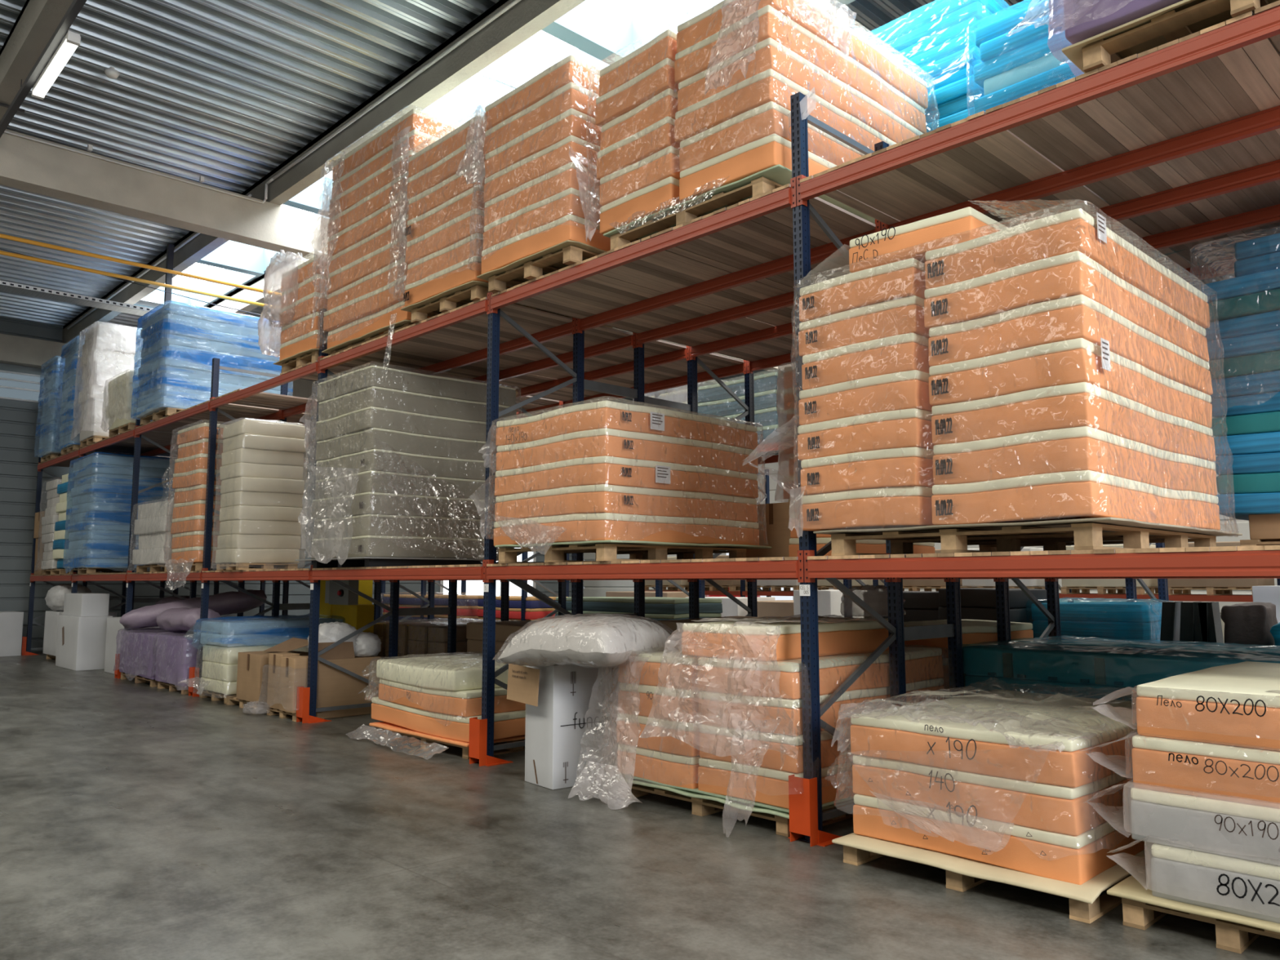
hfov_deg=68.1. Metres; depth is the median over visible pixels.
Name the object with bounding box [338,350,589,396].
board
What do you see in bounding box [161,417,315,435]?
board
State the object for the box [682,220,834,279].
board
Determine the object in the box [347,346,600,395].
board
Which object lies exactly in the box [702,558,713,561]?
board
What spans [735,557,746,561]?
board
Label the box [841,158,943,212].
board
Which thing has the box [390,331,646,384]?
board
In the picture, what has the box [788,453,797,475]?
mattress
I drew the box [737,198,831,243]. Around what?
board
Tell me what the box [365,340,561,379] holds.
board
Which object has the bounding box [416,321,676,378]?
board
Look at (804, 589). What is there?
tag
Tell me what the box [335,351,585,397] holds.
board
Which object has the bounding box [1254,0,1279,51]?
board
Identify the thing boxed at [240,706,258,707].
wooden lath
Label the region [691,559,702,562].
board
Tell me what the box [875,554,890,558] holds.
board
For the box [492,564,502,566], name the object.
board
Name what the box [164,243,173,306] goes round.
hanger
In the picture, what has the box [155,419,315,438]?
board
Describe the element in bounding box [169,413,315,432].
board
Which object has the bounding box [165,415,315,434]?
board
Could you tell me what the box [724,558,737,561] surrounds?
board
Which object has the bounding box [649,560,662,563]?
board
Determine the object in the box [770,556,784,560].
board
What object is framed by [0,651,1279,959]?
floor
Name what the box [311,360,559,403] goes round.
board
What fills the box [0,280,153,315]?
cable tray
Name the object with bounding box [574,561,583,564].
board
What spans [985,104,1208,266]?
board
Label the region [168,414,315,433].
board
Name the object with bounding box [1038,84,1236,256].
board
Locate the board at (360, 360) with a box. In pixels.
[331,353,573,398]
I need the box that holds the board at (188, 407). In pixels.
[186,407,306,423]
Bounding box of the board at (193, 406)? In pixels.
[191,405,313,422]
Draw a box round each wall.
[0,316,583,651]
[583,277,1277,614]
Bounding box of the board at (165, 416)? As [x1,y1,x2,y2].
[164,416,315,435]
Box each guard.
[21,636,37,655]
[114,653,132,678]
[188,666,199,697]
[296,686,330,723]
[468,716,513,766]
[788,774,842,846]
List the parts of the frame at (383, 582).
post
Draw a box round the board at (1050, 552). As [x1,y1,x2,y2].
[1048,550,1071,555]
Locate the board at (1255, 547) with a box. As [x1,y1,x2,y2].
[1236,545,1264,551]
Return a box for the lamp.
[31,30,80,99]
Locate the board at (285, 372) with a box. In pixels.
[284,371,525,409]
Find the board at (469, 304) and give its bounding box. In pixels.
[467,301,731,366]
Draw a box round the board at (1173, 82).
[1137,46,1279,204]
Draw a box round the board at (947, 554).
[937,552,954,556]
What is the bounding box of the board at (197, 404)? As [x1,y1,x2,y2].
[196,404,316,420]
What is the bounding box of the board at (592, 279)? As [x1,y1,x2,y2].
[558,266,795,340]
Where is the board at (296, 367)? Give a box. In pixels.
[295,367,539,407]
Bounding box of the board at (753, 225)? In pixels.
[713,207,848,268]
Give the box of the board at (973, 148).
[935,123,1074,213]
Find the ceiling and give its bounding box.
[0,0,1235,403]
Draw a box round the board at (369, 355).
[343,348,595,395]
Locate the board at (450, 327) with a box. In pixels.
[421,319,681,377]
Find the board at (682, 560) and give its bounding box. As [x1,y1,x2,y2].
[680,559,691,562]
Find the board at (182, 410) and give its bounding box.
[182,409,301,425]
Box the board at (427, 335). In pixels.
[400,327,657,382]
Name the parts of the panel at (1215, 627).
panel, panel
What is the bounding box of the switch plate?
[338,589,343,596]
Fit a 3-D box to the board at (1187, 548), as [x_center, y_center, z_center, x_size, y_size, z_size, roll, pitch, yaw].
[4.178,0.485,6.036,4.001,0.022,0.105,6,-8,-44]
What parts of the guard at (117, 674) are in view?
plate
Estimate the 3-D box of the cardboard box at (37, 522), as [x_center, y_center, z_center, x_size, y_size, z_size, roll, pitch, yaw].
[-13.674,1.057,22.128,0.653,0.598,0.848,6,-8,-44]
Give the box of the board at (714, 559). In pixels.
[713,558,724,561]
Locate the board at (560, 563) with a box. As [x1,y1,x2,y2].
[559,562,567,564]
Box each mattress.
[38,441,61,457]
[39,431,59,446]
[40,409,61,426]
[40,420,61,436]
[41,388,62,405]
[41,514,58,525]
[41,523,56,534]
[41,533,54,542]
[41,560,57,569]
[42,377,62,395]
[42,399,62,415]
[42,551,57,560]
[44,357,65,375]
[44,368,64,385]
[44,506,58,516]
[44,542,53,551]
[45,479,62,490]
[46,488,59,499]
[46,497,59,507]
[58,431,79,449]
[59,420,79,438]
[60,400,76,415]
[61,414,82,426]
[62,367,82,381]
[62,372,84,391]
[62,383,83,403]
[64,337,84,358]
[64,349,82,368]
[66,548,128,559]
[66,558,161,568]
[67,520,129,533]
[68,529,138,541]
[68,539,138,550]
[70,482,174,497]
[70,511,116,523]
[71,492,174,506]
[71,501,137,515]
[72,454,174,471]
[72,463,174,479]
[73,473,172,487]
[78,385,108,404]
[79,410,108,429]
[79,423,119,441]
[80,348,142,368]
[81,335,142,355]
[81,360,139,380]
[81,398,108,416]
[82,373,118,390]
[84,323,142,343]
[107,370,139,393]
[108,383,138,404]
[108,409,153,430]
[109,396,137,418]
[132,547,172,564]
[133,515,173,534]
[136,395,204,418]
[137,357,280,379]
[137,386,226,407]
[137,499,174,519]
[138,365,280,391]
[138,375,288,397]
[138,531,173,549]
[140,333,279,361]
[140,344,280,372]
[141,313,272,338]
[142,302,279,331]
[142,327,280,351]
[170,515,220,533]
[171,530,219,549]
[171,546,217,564]
[172,468,222,488]
[172,499,221,519]
[173,453,222,473]
[173,484,221,503]
[176,422,227,444]
[177,438,223,458]
[200,617,342,635]
[200,632,298,647]
[200,676,236,694]
[201,661,237,681]
[202,644,308,664]
[215,548,299,564]
[217,533,301,549]
[218,505,302,521]
[219,462,302,480]
[219,520,302,535]
[220,476,304,493]
[220,490,303,507]
[222,418,305,439]
[222,433,306,453]
[222,448,303,466]
[279,292,328,326]
[279,329,319,360]
[280,254,330,292]
[280,273,330,308]
[280,311,319,344]
[311,492,484,519]
[311,535,514,559]
[313,513,484,539]
[315,406,486,441]
[315,427,485,460]
[315,448,485,479]
[315,470,485,499]
[316,364,515,406]
[318,386,516,422]
[323,275,406,331]
[327,171,408,237]
[327,192,409,256]
[327,235,407,293]
[327,256,408,311]
[327,300,431,348]
[328,150,417,217]
[328,213,408,273]
[332,108,459,182]
[332,128,439,198]
[371,697,618,742]
[373,620,482,642]
[375,651,424,659]
[376,652,525,691]
[378,637,466,656]
[378,677,620,716]
[382,594,483,605]
[382,612,478,622]
[383,603,478,615]
[403,256,511,306]
[404,184,484,242]
[404,208,484,263]
[406,232,483,284]
[407,137,485,199]
[408,115,486,177]
[408,160,485,220]
[466,620,542,642]
[466,639,617,670]
[477,595,558,608]
[477,606,555,619]
[477,616,547,622]
[481,213,610,274]
[483,187,600,249]
[484,54,600,130]
[484,81,599,155]
[484,108,602,177]
[484,134,599,202]
[484,161,600,226]
[493,512,759,546]
[494,455,758,497]
[494,484,757,522]
[495,400,757,449]
[496,427,758,474]
[555,596,722,614]
[555,610,721,623]
[595,57,679,127]
[596,115,680,180]
[599,29,676,97]
[600,88,678,151]
[600,146,680,205]
[600,176,683,234]
[612,670,617,677]
[612,722,617,731]
[616,712,701,756]
[617,648,704,689]
[617,682,699,722]
[617,742,700,788]
[644,380,718,396]
[645,388,699,406]
[657,615,786,644]
[674,4,926,133]
[674,68,896,151]
[676,0,928,109]
[677,37,923,143]
[679,101,864,171]
[679,133,836,202]
[681,616,888,661]
[697,372,785,403]
[697,389,784,417]
[697,646,943,699]
[697,677,944,736]
[697,757,857,808]
[699,724,853,773]
[715,407,787,427]
[755,424,786,457]
[783,364,795,388]
[783,386,796,410]
[783,429,797,454]
[783,475,798,498]
[786,407,796,431]
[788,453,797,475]
[788,497,798,502]
[788,537,934,556]
[790,512,831,537]
[797,408,934,460]
[798,295,930,356]
[798,369,933,425]
[799,257,926,322]
[800,446,935,495]
[800,485,934,531]
[801,332,929,390]
[848,206,1008,272]
[850,688,1137,787]
[852,754,1134,836]
[853,794,1153,884]
[862,591,940,608]
[863,608,938,622]
[903,619,1033,657]
[924,208,1209,328]
[924,250,1208,361]
[928,294,1213,395]
[928,337,1212,427]
[931,382,1215,462]
[931,470,1220,529]
[933,426,1217,495]
[938,587,1047,608]
[938,606,1033,623]
[942,657,965,689]
[943,689,965,699]
[962,639,1279,688]
[1063,0,1182,44]
[1130,786,1279,866]
[1131,733,1279,808]
[1136,661,1279,751]
[1151,843,1279,923]
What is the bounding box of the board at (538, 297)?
[506,286,772,358]
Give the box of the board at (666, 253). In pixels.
[631,239,788,294]
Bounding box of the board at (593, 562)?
[591,561,600,564]
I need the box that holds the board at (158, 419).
[157,418,315,437]
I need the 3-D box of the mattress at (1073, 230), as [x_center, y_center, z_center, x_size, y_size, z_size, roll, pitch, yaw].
[2.878,-1.252,6.245,2.298,0.269,0.965,6,-8,-44]
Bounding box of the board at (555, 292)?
[520,280,787,355]
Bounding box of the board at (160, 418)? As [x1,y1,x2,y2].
[160,417,315,436]
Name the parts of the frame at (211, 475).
post, post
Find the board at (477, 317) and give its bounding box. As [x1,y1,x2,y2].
[449,308,712,370]
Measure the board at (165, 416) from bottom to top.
0.022 m
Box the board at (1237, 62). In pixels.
[1200,21,1279,135]
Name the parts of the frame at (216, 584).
post, post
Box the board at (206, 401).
[204,400,316,417]
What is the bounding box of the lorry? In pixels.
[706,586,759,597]
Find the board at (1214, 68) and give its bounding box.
[1178,31,1279,159]
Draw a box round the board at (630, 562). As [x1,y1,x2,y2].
[629,560,639,563]
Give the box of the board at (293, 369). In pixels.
[290,368,536,408]
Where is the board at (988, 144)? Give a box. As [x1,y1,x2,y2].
[951,117,1181,271]
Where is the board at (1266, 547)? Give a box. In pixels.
[1264,545,1279,550]
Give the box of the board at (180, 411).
[179,410,296,425]
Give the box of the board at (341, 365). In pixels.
[314,360,559,402]
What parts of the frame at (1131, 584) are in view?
post, post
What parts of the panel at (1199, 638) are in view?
panel, panel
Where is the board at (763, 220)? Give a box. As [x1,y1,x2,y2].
[726,203,845,258]
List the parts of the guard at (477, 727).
plate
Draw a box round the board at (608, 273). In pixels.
[573,261,783,326]
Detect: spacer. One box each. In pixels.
[109,595,122,599]
[133,597,164,603]
[279,603,310,609]
[303,451,315,458]
[398,607,450,616]
[582,613,637,618]
[583,379,637,398]
[644,395,691,413]
[904,623,954,640]
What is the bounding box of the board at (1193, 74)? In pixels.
[1157,38,1279,187]
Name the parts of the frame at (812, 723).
foot plate, post, post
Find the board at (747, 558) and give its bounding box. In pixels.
[746,557,759,560]
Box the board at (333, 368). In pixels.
[306,362,555,404]
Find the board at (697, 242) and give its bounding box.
[661,226,817,284]
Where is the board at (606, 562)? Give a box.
[600,560,610,564]
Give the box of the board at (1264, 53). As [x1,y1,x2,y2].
[1226,11,1279,98]
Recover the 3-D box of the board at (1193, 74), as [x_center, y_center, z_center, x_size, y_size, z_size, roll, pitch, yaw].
[4.190,-2.120,6.314,4.009,0.022,0.098,6,-8,-44]
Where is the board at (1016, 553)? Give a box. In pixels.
[1009,551,1030,555]
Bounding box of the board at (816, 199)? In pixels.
[785,183,875,229]
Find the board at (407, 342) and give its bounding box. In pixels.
[380,334,633,386]
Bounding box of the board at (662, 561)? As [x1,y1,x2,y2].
[661,560,669,562]
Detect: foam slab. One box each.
[52,539,70,549]
[53,529,69,540]
[53,548,68,559]
[54,520,70,530]
[55,500,72,512]
[57,480,74,493]
[57,558,68,568]
[58,511,71,521]
[59,491,73,502]
[62,471,75,483]
[119,629,199,679]
[155,634,199,686]
[866,0,1009,46]
[878,0,999,55]
[889,17,985,63]
[900,30,976,71]
[911,44,982,80]
[924,59,982,93]
[924,75,983,110]
[924,89,984,124]
[925,106,974,132]
[964,675,1138,701]
[973,28,1072,88]
[974,61,1084,114]
[975,0,1063,48]
[979,8,1064,62]
[983,48,1071,95]
[1031,601,1162,622]
[1032,620,1160,640]
[1033,637,1159,643]
[1200,268,1279,302]
[1204,309,1279,341]
[1207,288,1279,322]
[1207,329,1279,361]
[1208,350,1279,379]
[1209,370,1279,399]
[1210,391,1279,417]
[1211,411,1279,436]
[1213,431,1279,456]
[1215,452,1279,475]
[1215,492,1279,520]
[1216,472,1279,494]
[1234,232,1279,260]
[1234,251,1279,277]
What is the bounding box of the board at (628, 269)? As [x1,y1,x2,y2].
[590,255,795,322]
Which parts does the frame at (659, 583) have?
post, post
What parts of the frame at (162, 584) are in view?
post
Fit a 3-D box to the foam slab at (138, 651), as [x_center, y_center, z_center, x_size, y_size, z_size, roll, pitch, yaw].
[-8.026,2.973,16.329,1.226,0.727,1.789,6,-8,-44]
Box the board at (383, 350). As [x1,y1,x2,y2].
[356,343,573,386]
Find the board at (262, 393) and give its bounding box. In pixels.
[236,388,316,401]
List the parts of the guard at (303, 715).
plate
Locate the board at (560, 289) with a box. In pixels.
[528,278,795,353]
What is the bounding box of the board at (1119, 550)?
[1115,548,1135,553]
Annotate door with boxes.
[443,547,531,595]
[726,552,792,599]
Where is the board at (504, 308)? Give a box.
[473,299,737,365]
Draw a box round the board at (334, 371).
[302,364,548,405]
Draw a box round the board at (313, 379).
[280,372,520,411]
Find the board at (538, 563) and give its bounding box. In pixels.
[536,562,544,565]
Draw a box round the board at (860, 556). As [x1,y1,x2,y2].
[859,555,875,558]
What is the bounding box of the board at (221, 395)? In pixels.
[218,395,316,410]
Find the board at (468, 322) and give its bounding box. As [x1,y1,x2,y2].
[437,312,700,373]
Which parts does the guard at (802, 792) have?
plate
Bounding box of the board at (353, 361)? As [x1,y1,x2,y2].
[326,354,573,399]
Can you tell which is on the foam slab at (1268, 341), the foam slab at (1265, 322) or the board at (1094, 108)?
the foam slab at (1265, 322)
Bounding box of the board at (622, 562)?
[621,560,629,563]
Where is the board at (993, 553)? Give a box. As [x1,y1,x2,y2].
[991,551,1011,555]
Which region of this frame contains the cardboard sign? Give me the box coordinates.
[506,663,539,706]
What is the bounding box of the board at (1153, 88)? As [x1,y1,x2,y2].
[1117,53,1279,228]
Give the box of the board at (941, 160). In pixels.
[902,134,1044,221]
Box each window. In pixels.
[0,372,44,400]
[172,262,224,288]
[207,0,855,314]
[280,204,314,213]
[324,171,332,178]
[455,30,577,103]
[602,0,657,16]
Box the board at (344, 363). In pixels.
[320,357,567,401]
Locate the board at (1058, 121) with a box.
[1019,91,1235,260]
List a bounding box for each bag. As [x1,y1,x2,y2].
[44,583,92,611]
[155,595,197,604]
[307,621,359,651]
[354,631,381,657]
[497,615,678,666]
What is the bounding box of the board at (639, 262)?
[606,248,794,314]
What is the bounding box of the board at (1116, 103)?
[1075,68,1268,239]
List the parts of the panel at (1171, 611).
panel, panel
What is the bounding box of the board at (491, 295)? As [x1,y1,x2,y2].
[491,294,752,361]
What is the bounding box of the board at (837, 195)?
[800,175,900,224]
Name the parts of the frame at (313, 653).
post, post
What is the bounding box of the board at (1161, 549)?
[1159,546,1185,552]
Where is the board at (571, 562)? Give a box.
[567,561,574,564]
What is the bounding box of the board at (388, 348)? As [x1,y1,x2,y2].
[360,342,556,380]
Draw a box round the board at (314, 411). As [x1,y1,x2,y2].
[213,397,316,413]
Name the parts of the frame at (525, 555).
post, post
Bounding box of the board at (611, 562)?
[610,560,622,564]
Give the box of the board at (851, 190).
[813,169,914,221]
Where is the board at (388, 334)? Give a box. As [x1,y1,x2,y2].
[385,333,633,384]
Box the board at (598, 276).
[565,264,795,336]
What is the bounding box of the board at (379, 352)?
[351,345,604,393]
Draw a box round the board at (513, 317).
[462,303,726,368]
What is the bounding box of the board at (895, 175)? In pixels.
[857,152,956,208]
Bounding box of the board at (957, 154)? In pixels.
[920,129,1060,217]
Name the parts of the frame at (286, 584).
post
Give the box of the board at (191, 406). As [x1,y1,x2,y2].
[189,406,310,422]
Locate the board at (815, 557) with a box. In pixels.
[812,555,827,559]
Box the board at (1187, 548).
[1185,546,1212,551]
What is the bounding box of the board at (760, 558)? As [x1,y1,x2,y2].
[759,557,770,560]
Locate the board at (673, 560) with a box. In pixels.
[669,559,680,562]
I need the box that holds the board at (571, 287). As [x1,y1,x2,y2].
[535,275,795,351]
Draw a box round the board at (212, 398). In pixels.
[210,398,316,413]
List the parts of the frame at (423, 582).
post, post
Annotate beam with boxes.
[30,573,72,582]
[37,447,80,471]
[71,570,128,582]
[79,426,135,456]
[82,580,126,582]
[126,568,203,582]
[134,397,211,437]
[140,443,178,456]
[202,564,312,582]
[210,356,319,411]
[252,409,280,422]
[273,579,391,582]
[280,400,317,419]
[300,420,316,431]
[303,457,315,462]
[305,438,315,447]
[311,560,485,582]
[319,292,490,373]
[375,579,502,582]
[391,578,573,582]
[410,317,575,375]
[429,579,559,582]
[449,578,635,582]
[466,332,635,383]
[485,550,804,582]
[489,177,796,313]
[502,578,690,582]
[515,346,688,398]
[516,400,560,418]
[524,579,604,580]
[560,578,749,582]
[561,360,746,408]
[573,553,891,582]
[575,218,880,333]
[604,579,632,580]
[635,291,794,347]
[635,577,949,582]
[644,590,740,595]
[689,321,795,359]
[691,577,999,582]
[742,591,793,595]
[746,352,795,373]
[749,577,1049,582]
[755,441,783,453]
[757,453,789,464]
[796,5,1279,206]
[804,550,1279,582]
[846,577,1124,579]
[880,105,1279,230]
[891,576,1272,582]
[904,577,1124,579]
[950,576,1279,582]
[999,577,1239,582]
[1049,577,1279,581]
[1058,594,1253,601]
[1073,593,1252,595]
[1086,159,1279,224]
[1126,204,1279,253]
[1132,577,1205,578]
[1172,257,1236,282]
[1205,577,1271,578]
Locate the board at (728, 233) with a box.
[691,216,844,277]
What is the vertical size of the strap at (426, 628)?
1.025 m
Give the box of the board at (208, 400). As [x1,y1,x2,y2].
[208,400,316,415]
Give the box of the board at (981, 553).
[972,551,991,556]
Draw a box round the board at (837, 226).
[760,190,861,236]
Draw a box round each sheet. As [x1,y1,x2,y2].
[273,348,319,368]
[321,320,413,354]
[368,721,614,746]
[400,280,556,316]
[476,240,606,287]
[494,539,771,548]
[603,164,875,239]
[612,776,853,818]
[615,773,853,813]
[813,517,1242,542]
[831,832,1154,903]
[1062,0,1279,73]
[1106,863,1279,933]
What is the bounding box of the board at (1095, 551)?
[1093,549,1115,553]
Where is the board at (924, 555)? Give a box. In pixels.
[922,553,937,557]
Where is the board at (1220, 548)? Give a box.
[1209,546,1237,551]
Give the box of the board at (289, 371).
[287,369,531,409]
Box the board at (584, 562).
[582,561,591,564]
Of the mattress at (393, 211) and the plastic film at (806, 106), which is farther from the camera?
the mattress at (393, 211)
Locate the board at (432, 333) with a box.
[404,325,664,381]
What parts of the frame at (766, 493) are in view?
post, post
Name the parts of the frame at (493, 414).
post, post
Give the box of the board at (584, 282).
[551,270,795,343]
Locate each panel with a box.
[1160,601,1182,644]
[1179,601,1201,644]
[1194,601,1214,645]
[1198,601,1224,646]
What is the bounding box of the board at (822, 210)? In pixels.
[772,185,874,233]
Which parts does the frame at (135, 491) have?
post, post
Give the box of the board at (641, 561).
[640,560,649,563]
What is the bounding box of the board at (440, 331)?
[409,323,670,380]
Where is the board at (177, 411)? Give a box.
[177,411,315,429]
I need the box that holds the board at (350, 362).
[323,355,571,400]
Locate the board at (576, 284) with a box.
[544,272,795,347]
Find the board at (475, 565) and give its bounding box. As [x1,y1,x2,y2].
[474,564,482,566]
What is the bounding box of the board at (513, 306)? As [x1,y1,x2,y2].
[480,297,743,364]
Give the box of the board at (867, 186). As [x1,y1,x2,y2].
[827,164,928,217]
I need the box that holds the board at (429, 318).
[426,316,687,376]
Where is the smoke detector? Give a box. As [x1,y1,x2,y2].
[103,66,119,79]
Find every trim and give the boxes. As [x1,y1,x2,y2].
[0,0,73,120]
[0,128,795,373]
[0,333,317,399]
[0,369,44,402]
[62,0,585,343]
[439,551,536,596]
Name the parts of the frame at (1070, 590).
post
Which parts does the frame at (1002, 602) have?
post, post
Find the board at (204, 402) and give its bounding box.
[202,401,316,417]
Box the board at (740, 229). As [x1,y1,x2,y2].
[702,212,851,275]
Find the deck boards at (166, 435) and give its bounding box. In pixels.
[30,420,315,576]
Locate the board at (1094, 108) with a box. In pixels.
[1056,77,1250,242]
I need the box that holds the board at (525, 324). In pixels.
[455,306,719,369]
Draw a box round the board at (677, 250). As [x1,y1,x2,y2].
[641,235,794,292]
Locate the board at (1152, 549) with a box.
[1135,547,1159,552]
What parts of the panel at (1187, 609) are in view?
panel, panel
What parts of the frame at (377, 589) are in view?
post, post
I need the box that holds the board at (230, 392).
[227,391,304,404]
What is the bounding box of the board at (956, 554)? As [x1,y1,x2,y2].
[954,552,975,556]
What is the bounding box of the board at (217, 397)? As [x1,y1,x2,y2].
[216,396,315,411]
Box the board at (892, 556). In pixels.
[890,554,906,558]
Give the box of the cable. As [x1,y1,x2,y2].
[0,248,279,319]
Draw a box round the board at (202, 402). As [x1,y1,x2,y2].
[200,402,316,419]
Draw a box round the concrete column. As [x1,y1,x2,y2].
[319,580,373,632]
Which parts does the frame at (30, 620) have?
post, post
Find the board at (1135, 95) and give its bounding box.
[1097,61,1279,235]
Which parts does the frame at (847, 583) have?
post, post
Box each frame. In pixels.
[26,446,87,652]
[71,453,135,611]
[120,581,126,617]
[124,396,196,630]
[159,581,200,597]
[172,581,178,595]
[197,357,288,690]
[213,580,265,619]
[236,580,244,618]
[281,457,315,618]
[306,308,399,716]
[372,580,385,622]
[373,580,435,622]
[420,580,466,622]
[447,579,457,655]
[477,291,584,763]
[500,400,566,621]
[520,551,568,620]
[633,343,644,619]
[654,391,705,598]
[687,346,757,618]
[740,469,771,596]
[790,92,906,842]
[843,578,887,617]
[872,579,884,591]
[946,577,964,697]
[995,546,1061,644]
[1043,545,1073,602]
[1123,542,1168,602]
[1276,577,1279,585]
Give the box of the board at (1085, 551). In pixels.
[1071,549,1095,554]
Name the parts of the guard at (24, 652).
plate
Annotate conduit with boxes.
[0,102,25,112]
[4,130,266,204]
[66,194,252,328]
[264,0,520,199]
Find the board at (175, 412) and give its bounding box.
[174,412,315,430]
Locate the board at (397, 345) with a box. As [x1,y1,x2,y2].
[370,337,567,377]
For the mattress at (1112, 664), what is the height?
0.251 m
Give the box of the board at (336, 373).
[298,365,543,406]
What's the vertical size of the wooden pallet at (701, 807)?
0.120 m
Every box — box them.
[0,611,23,656]
[33,511,44,537]
[34,537,59,574]
[43,610,63,656]
[55,614,112,671]
[61,612,116,617]
[63,592,109,616]
[87,144,92,151]
[104,617,164,674]
[199,175,204,182]
[235,637,308,703]
[266,652,299,709]
[279,655,308,713]
[299,641,380,719]
[324,580,359,604]
[524,664,612,790]
[746,501,798,557]
[1248,513,1279,541]
[1252,585,1279,622]
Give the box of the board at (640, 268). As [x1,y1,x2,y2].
[597,252,795,319]
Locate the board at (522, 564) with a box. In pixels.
[520,563,528,565]
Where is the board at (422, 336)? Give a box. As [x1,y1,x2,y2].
[395,328,653,383]
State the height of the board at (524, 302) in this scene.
0.022 m
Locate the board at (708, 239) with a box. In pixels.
[672,223,826,283]
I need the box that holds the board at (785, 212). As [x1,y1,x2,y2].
[750,194,848,239]
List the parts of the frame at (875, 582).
post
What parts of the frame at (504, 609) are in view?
post, post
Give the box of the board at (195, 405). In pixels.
[194,404,315,421]
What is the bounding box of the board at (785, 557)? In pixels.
[784,556,798,559]
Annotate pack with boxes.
[605,591,688,597]
[644,556,688,585]
[685,596,775,617]
[704,555,747,586]
[756,579,799,586]
[756,600,794,618]
[793,589,867,618]
[817,579,884,586]
[902,549,962,586]
[961,547,1044,586]
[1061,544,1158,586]
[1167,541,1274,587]
[1220,614,1224,644]
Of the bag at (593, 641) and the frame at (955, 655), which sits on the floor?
the frame at (955, 655)
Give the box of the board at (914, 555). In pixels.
[906,553,922,557]
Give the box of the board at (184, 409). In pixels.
[184,408,304,424]
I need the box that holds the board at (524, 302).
[492,292,757,361]
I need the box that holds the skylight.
[133,0,723,308]
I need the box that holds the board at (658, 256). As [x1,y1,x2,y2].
[622,242,779,297]
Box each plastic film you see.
[35,363,65,457]
[55,337,84,450]
[62,452,174,573]
[71,360,96,439]
[101,390,151,431]
[130,305,293,417]
[164,559,171,570]
[180,679,202,694]
[195,614,309,644]
[257,324,282,354]
[264,253,298,298]
[297,510,310,529]
[300,467,350,564]
[319,186,335,239]
[362,726,384,738]
[391,214,404,235]
[456,120,486,184]
[506,520,551,536]
[573,161,602,212]
[617,712,639,791]
[618,771,641,806]
[642,641,754,734]
[777,373,797,476]
[786,615,843,617]
[787,86,816,128]
[787,515,803,534]
[1095,703,1136,719]
[1097,692,1135,704]
[1106,840,1141,853]
[1106,852,1138,879]
[1115,732,1137,741]
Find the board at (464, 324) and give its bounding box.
[431,315,687,374]
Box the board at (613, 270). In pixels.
[582,257,790,324]
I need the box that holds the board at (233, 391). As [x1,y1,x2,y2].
[231,391,307,403]
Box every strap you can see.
[382,623,386,659]
[404,625,408,657]
[424,626,427,656]
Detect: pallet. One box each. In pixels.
[40,453,62,462]
[42,568,103,574]
[46,653,55,659]
[61,444,79,454]
[69,568,161,573]
[80,435,108,447]
[108,422,135,436]
[120,672,157,686]
[136,564,173,572]
[140,407,184,425]
[157,681,188,694]
[173,562,217,571]
[199,688,236,703]
[216,563,297,570]
[226,695,266,711]
[266,706,296,721]
[281,351,358,373]
[295,556,498,568]
[330,322,413,354]
[382,728,524,759]
[410,284,612,328]
[488,244,599,293]
[498,543,746,563]
[610,176,782,249]
[620,781,853,836]
[644,585,688,591]
[704,585,760,591]
[756,586,822,591]
[817,586,884,591]
[831,523,1216,555]
[842,844,1142,924]
[902,586,968,591]
[961,586,1044,589]
[1060,586,1158,595]
[1081,0,1279,72]
[1121,897,1279,953]
[1168,586,1252,595]
[1240,539,1279,546]
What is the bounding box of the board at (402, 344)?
[375,336,631,387]
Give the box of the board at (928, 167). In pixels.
[886,141,1029,225]
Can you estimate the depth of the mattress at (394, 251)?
11.13 m
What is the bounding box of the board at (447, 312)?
[444,310,706,372]
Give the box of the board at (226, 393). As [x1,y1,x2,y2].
[224,393,301,405]
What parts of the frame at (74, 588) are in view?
post, post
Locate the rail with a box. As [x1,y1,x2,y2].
[0,0,86,137]
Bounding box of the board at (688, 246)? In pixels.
[651,231,794,287]
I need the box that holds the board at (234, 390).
[232,390,310,402]
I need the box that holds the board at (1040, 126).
[1001,97,1222,263]
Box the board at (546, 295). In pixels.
[513,284,780,356]
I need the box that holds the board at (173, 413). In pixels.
[172,413,315,431]
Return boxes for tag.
[483,583,488,591]
[799,584,810,595]
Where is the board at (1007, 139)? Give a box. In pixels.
[967,111,1195,269]
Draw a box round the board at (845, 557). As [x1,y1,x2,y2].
[843,555,859,559]
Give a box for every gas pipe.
[0,233,282,297]
[0,250,280,310]
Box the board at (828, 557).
[827,555,843,559]
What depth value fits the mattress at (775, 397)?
14.81 m
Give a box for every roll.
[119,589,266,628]
[156,607,222,632]
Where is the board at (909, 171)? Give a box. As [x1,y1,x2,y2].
[871,147,1015,227]
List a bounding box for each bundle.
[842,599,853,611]
[1221,602,1278,648]
[1270,622,1279,648]
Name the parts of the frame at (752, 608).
post, post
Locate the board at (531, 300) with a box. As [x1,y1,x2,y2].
[498,288,764,359]
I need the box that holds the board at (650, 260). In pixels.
[613,245,794,309]
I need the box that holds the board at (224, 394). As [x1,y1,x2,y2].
[222,394,297,406]
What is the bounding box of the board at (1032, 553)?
[1030,551,1049,555]

